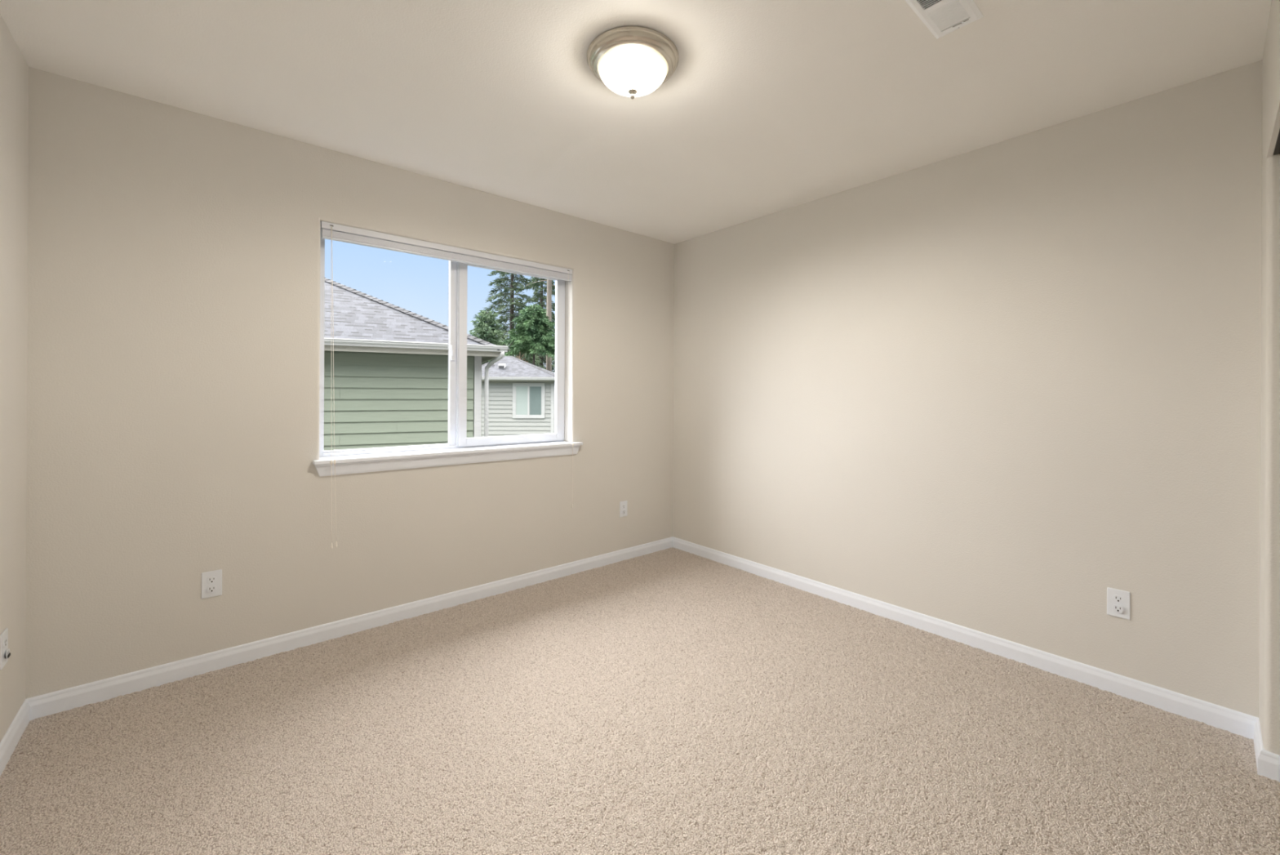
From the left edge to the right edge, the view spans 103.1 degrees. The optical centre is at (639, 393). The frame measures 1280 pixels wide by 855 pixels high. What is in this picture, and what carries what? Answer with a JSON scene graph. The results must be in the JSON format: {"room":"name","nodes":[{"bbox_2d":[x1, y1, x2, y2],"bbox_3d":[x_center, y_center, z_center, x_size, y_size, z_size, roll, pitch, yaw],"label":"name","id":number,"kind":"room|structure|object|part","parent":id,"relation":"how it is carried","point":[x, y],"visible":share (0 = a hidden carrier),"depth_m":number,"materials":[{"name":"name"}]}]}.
{"room":"empty bedroom","nodes":[
{"label":"empty bedroom","id":0,"kind":"room"},
{"bbox_2d":[0,13,28,742],"bbox_3d":[-1.119,0.020,0.444,0.120,2.510,4.070,0,0,-41],"label":"wall","id":1,"kind":"structure","parent":0,"point":[14,68],"depth_m":1.76,"materials":[{"name":"beige paint"}]},
{"bbox_2d":[0,627,10,669],"bbox_3d":[-2.097,0.841,1.681,0.015,0.114,0.070,0,0,-41],"label":"wall outlet","id":2,"kind":"object","parent":1,"relation":"attached to","point":[5,653],"visible":1,"depth_m":1.67,"materials":[{"name":"white plastic"}]},
{"bbox_2d":[3,636,7,647],"bbox_3d":[-2.098,0.822,1.680,0.002,0.028,0.034,0,0,-41],"label":"receptacle","id":3,"kind":"object","parent":2,"relation":"attached to","point":[5,638],"depth_m":1.68,"materials":[{"name":"white plastic"}]},
{"bbox_2d":[5,648,9,658],"bbox_3d":[-2.094,0.861,1.684,0.002,0.028,0.034,0,0,-41],"label":"receptacle","id":4,"kind":"object","parent":2,"relation":"attached to","point":[7,650],"depth_m":1.68,"materials":[{"name":"white plastic"}]},
{"bbox_2d":[0,697,30,776],"bbox_3d":[-1.293,1.194,0.741,0.015,0.100,3.060,0,0,-41],"label":"baseboard","id":5,"kind":"structure","parent":1,"relation":"attached to","point":[11,739],"depth_m":1.75,"materials":[{"name":"white paint"}]},
{"bbox_2d":[25,66,674,698],"bbox_3d":[-1.064,0.020,3.063,3.616,2.510,0.170,0,0,-41],"label":"wall","id":6,"kind":"structure","parent":0,"point":[173,348],"depth_m":2.30,"materials":[{"name":"beige paint"}]},
{"bbox_2d":[201,568,222,598],"bbox_3d":[-1.886,0.839,2.239,0.070,0.114,0.013,0,0,-41],"label":"wall outlet","id":7,"kind":"object","parent":6,"relation":"attached to","point":[211,581],"visible":1,"depth_m":2.24,"materials":[{"name":"white plastic"}]},
{"bbox_2d":[206,585,217,592],"bbox_3d":[-1.883,0.859,2.235,0.034,0.028,0.002,0,0,-41],"label":"receptacle","id":8,"kind":"object","parent":7,"relation":"attached to","point":[210,588],"depth_m":2.23,"materials":[{"name":"white plastic"}]},
{"bbox_2d":[206,576,217,583],"bbox_3d":[-1.886,0.820,2.239,0.034,0.028,0.002,0,0,-41],"label":"receptacle","id":9,"kind":"object","parent":7,"relation":"attached to","point":[210,580],"depth_m":2.24,"materials":[{"name":"white plastic"}]},
{"bbox_2d":[26,536,672,719],"bbox_3d":[-1.011,1.195,2.994,3.376,0.100,0.015,0,0,-41],"label":"baseboard","id":10,"kind":"structure","parent":6,"relation":"attached to","point":[67,699],"depth_m":2.43,"materials":[{"name":"white paint"}]},
{"bbox_2d":[312,229,582,475],"bbox_3d":[-1.048,-0.223,3.044,1.562,1.265,0.214,0,0,-41],"label":"window","id":11,"kind":"structure","parent":6,"relation":"in","point":[460,449],"depth_m":3.06,"materials":[{"name":"white plastic"}]},
{"bbox_3d":[-1.380,-0.259,2.857,0.699,1.136,0.028,0,0,-41],"label":"fixed sash","id":12,"kind":"part","parent":11,"relation":"part of","materials":[{"name":"white plastic"}]},
{"bbox_2d":[320,221,573,548],"bbox_3d":[-1.011,-0.044,2.981,1.469,1.616,0.096,0,0,-41],"label":"mini blind","id":13,"kind":"object","parent":11,"relation":"attached to","point":[331,231],"visible":1,"depth_m":2.87,"materials":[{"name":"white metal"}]},
{"bbox_3d":[-1.530,-0.052,2.519,0.005,1.574,0.058,0,0,-41],"label":"lift cord","id":14,"kind":"part","parent":13,"relation":"part of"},
{"bbox_3d":[-1.523,-0.054,2.523,0.060,1.571,0.010,0,0,33],"label":"lift cord","id":15,"kind":"part","parent":13,"relation":"part of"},
{"bbox_3d":[-1.028,-0.778,3.006,1.465,0.010,0.028,0,0,-41],"label":"rail","id":16,"kind":"part","parent":13,"relation":"part of","materials":[{"name":"white plastic"}]},
{"bbox_3d":[-0.470,-0.046,3.430,0.059,1.575,0.004,0,0,40],"label":"lift cord","id":17,"kind":"part","parent":13,"relation":"part of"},
{"bbox_3d":[-1.033,0.338,3.022,1.562,0.020,0.158,0,0,-41],"label":"sill","id":18,"kind":"part","parent":11,"relation":"part of","materials":[{"name":"white paint"}]},
{"bbox_3d":[-0.819,-0.255,3.309,0.755,1.156,0.026,0,0,-41],"label":"sliding sash","id":19,"kind":"part","parent":11,"relation":"part of","materials":[{"name":"white plastic"}]},
{"bbox_2d":[619,500,626,516],"bbox_3d":[-0.120,0.852,3.758,0.070,0.114,0.013,0,0,-41],"label":"wall outlet","id":20,"kind":"object","parent":6,"relation":"attached to","point":[623,504],"visible":1,"depth_m":3.75,"materials":[{"name":"white plastic"}]},
{"bbox_2d":[0,0,1271,244],"bbox_3d":[0.230,-1.268,1.565,3.616,0.120,4.120,0,0,-41],"label":"ceiling","id":21,"kind":"structure","parent":0,"point":[766,107],"depth_m":1.94,"materials":[{"name":"beige paint"}]},
{"bbox_2d":[586,26,679,98],"bbox_3d":[-0.026,-1.137,1.835,0.332,0.144,0.332,0,0,-41],"label":"ceiling light","id":22,"kind":"object","parent":21,"relation":"attached to","point":[631,61],"visible":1,"depth_m":1.75,"materials":[{"name":"white glass"}]},
{"bbox_3d":[-0.026,-1.138,1.835,0.249,0.072,0.249,0,0,-41],"label":"lamp shade","id":23,"kind":"part","parent":22,"relation":"part of","materials":[{"name":"white glass"}]},
{"bbox_2d":[905,0,983,39],"bbox_3d":[0.941,-1.198,1.577,0.290,0.013,0.136,0,0,-41],"label":"ceiling vent","id":24,"kind":"object","parent":21,"relation":"in","point":[941,17],"visible":1,"depth_m":1.60,"materials":[{"name":"white metal"}]},
{"bbox_2d":[0,546,1279,854],"bbox_3d":[0.224,1.232,1.557,3.376,0.008,3.800,0,0,-41],"label":"floor","id":25,"kind":"structure","parent":0,"point":[672,700],"depth_m":1.75,"materials":[{"name":"beige carpet"}]},
{"bbox_2d":[672,59,1262,717],"bbox_3d":[1.532,0.033,2.723,0.120,2.510,4.070,0,0,-41],"label":"wall","id":26,"kind":"structure","parent":0,"point":[994,389],"depth_m":2.35,"materials":[{"name":"beige paint"}]},
{"bbox_2d":[672,536,1257,738],"bbox_3d":[1.239,1.207,2.957,0.015,0.100,3.000,0,0,-41],"label":"baseboard","id":27,"kind":"structure","parent":26,"relation":"attached to","point":[1235,722],"depth_m":2.35,"materials":[{"name":"white paint"}]},
{"bbox_2d":[1106,586,1130,619],"bbox_3d":[1.976,0.867,2.100,0.013,0.114,0.070,0,0,-41],"label":"wall outlet","id":28,"kind":"object","parent":26,"relation":"attached to","point":[1117,600],"visible":1,"depth_m":2.10,"materials":[{"name":"white plastic"}]},
{"bbox_2d":[1112,604,1124,612],"bbox_3d":[1.972,0.886,2.096,0.002,0.028,0.034,0,0,-41],"label":"receptacle","id":29,"kind":"object","parent":28,"relation":"attached to","point":[1116,607],"depth_m":2.10,"materials":[{"name":"white plastic"}]},
{"bbox_2d":[1112,594,1124,602],"bbox_3d":[1.977,0.848,2.100,0.002,0.028,0.034,0,0,-41],"label":"receptacle","id":30,"kind":"object","parent":28,"relation":"attached to","point":[1116,597],"depth_m":2.10,"materials":[{"name":"white plastic"}]},
{"bbox_2d":[1258,0,1279,755],"bbox_3d":[0.975,0.030,0.631,3.496,2.510,0.115,0,0,-42],"label":"wall","id":31,"kind":"structure","parent":0,"point":[1269,520],"depth_m":1.65,"materials":[{"name":"beige paint"}]},
{"bbox_2d":[1253,717,1279,782],"bbox_3d":[2.156,1.212,1.697,0.263,0.100,0.133,0,0,-41],"label":"baseboard","id":32,"kind":"structure","parent":31,"relation":"attached to","point":[1268,763],"depth_m":1.65,"materials":[{"name":"white paint"}]},
{"bbox_2d":[1272,128,1279,155],"bbox_3d":[1.408,-0.800,1.019,1.798,0.048,0.082,0,0,-42],"label":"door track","id":33,"kind":"object","parent":31,"relation":"attached to","point":[1277,150],"visible":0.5,"depth_m":1.59,"materials":[{"name":"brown metal"}]},
{"label":"outside","id":34,"kind":"structure","parent":0,"visible":0},
{"bbox_3d":[-21.990,4.168,45.311,100.000,0.300,88.500,0,0,-41],"label":"ground","id":35,"kind":"structure","parent":34,"visible":0},
{"bbox_2d":[324,277,507,450],"bbox_3d":[-7.741,0.673,10.297,8.438,6.697,7.974,0,0,-26],"label":"neighbor house","id":36,"kind":"structure","parent":35,"relation":"on","point":[389,388],"depth_m":8.32,"materials":[{"name":"green"}]},
{"bbox_2d":[468,309,509,364],"bbox_3d":[-9.808,-0.592,33.145,3.538,9.746,3.568,0,0,-41],"label":"leafy tree","id":37,"kind":"object","parent":35,"relation":"on","point":[487,331],"visible":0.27,"depth_m":32.68,"materials":[{"name":"green plant"}]},
{"bbox_2d":[477,270,546,369],"bbox_3d":[-9.554,-4.806,37.933,5.943,18.175,6.623,0,0,-26],"label":"conifer tree","id":38,"kind":"object","parent":35,"relation":"on","point":[513,284],"visible":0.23,"depth_m":37.69,"materials":[{"name":"green plant"}]},
{"bbox_2d":[481,355,555,436],"bbox_3d":[-6.168,1.178,24.434,5.972,5.842,7.470,0,0,-2],"label":"neighbor house","id":39,"kind":"structure","parent":35,"relation":"on","point":[522,393],"depth_m":21.17,"materials":[{"name":"grey"}]},
{"bbox_3d":[-4.635,0.286,21.171,1.106,1.244,0.020,0,0,-2],"label":"window sash","id":40,"kind":"part","parent":39,"relation":"part of","materials":[{"name":"white plastic"}]},
{"bbox_3d":[-4.635,0.285,21.178,1.336,1.484,0.055,0,0,-2],"label":"window trim","id":41,"kind":"part","parent":39,"relation":"part of","materials":[{"name":"white plastic"}]},
{"bbox_2d":[502,303,555,364],"bbox_3d":[-6.456,-0.592,30.897,3.900,9.779,3.593,0,0,-4],"label":"leafy tree","id":42,"kind":"object","parent":35,"relation":"on","point":[535,327],"visible":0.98,"depth_m":30.42,"materials":[{"name":"green plant"}]},
{"bbox_2d":[512,279,555,371],"bbox_3d":[-5.695,-4.672,32.901,4.622,17.947,4.302,0,0,-41],"label":"tree","id":43,"kind":"object","parent":35,"relation":"on","point":[550,286],"visible":0.13,"depth_m":32.89,"materials":[{"name":"green plant"}]},
{"bbox_2d":[520,276,555,382],"bbox_3d":[-9.753,-6.549,49.902,7.386,21.658,6.571,0,0,-41],"label":"conifer tree","id":44,"kind":"object","parent":35,"relation":"on","point":[537,296],"visible":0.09,"depth_m":49.83,"materials":[{"name":"green plant"}]},
{"bbox_2d":[551,307,555,373],"bbox_3d":[-6.002,-2.776,43.644,4.325,14.151,4.154,0,0,-41],"label":"conifer tree","id":45,"kind":"object","parent":35,"relation":"on","point":[554,308],"visible":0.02,"depth_m":43.48,"materials":[{"name":"green plant"}]}
]}

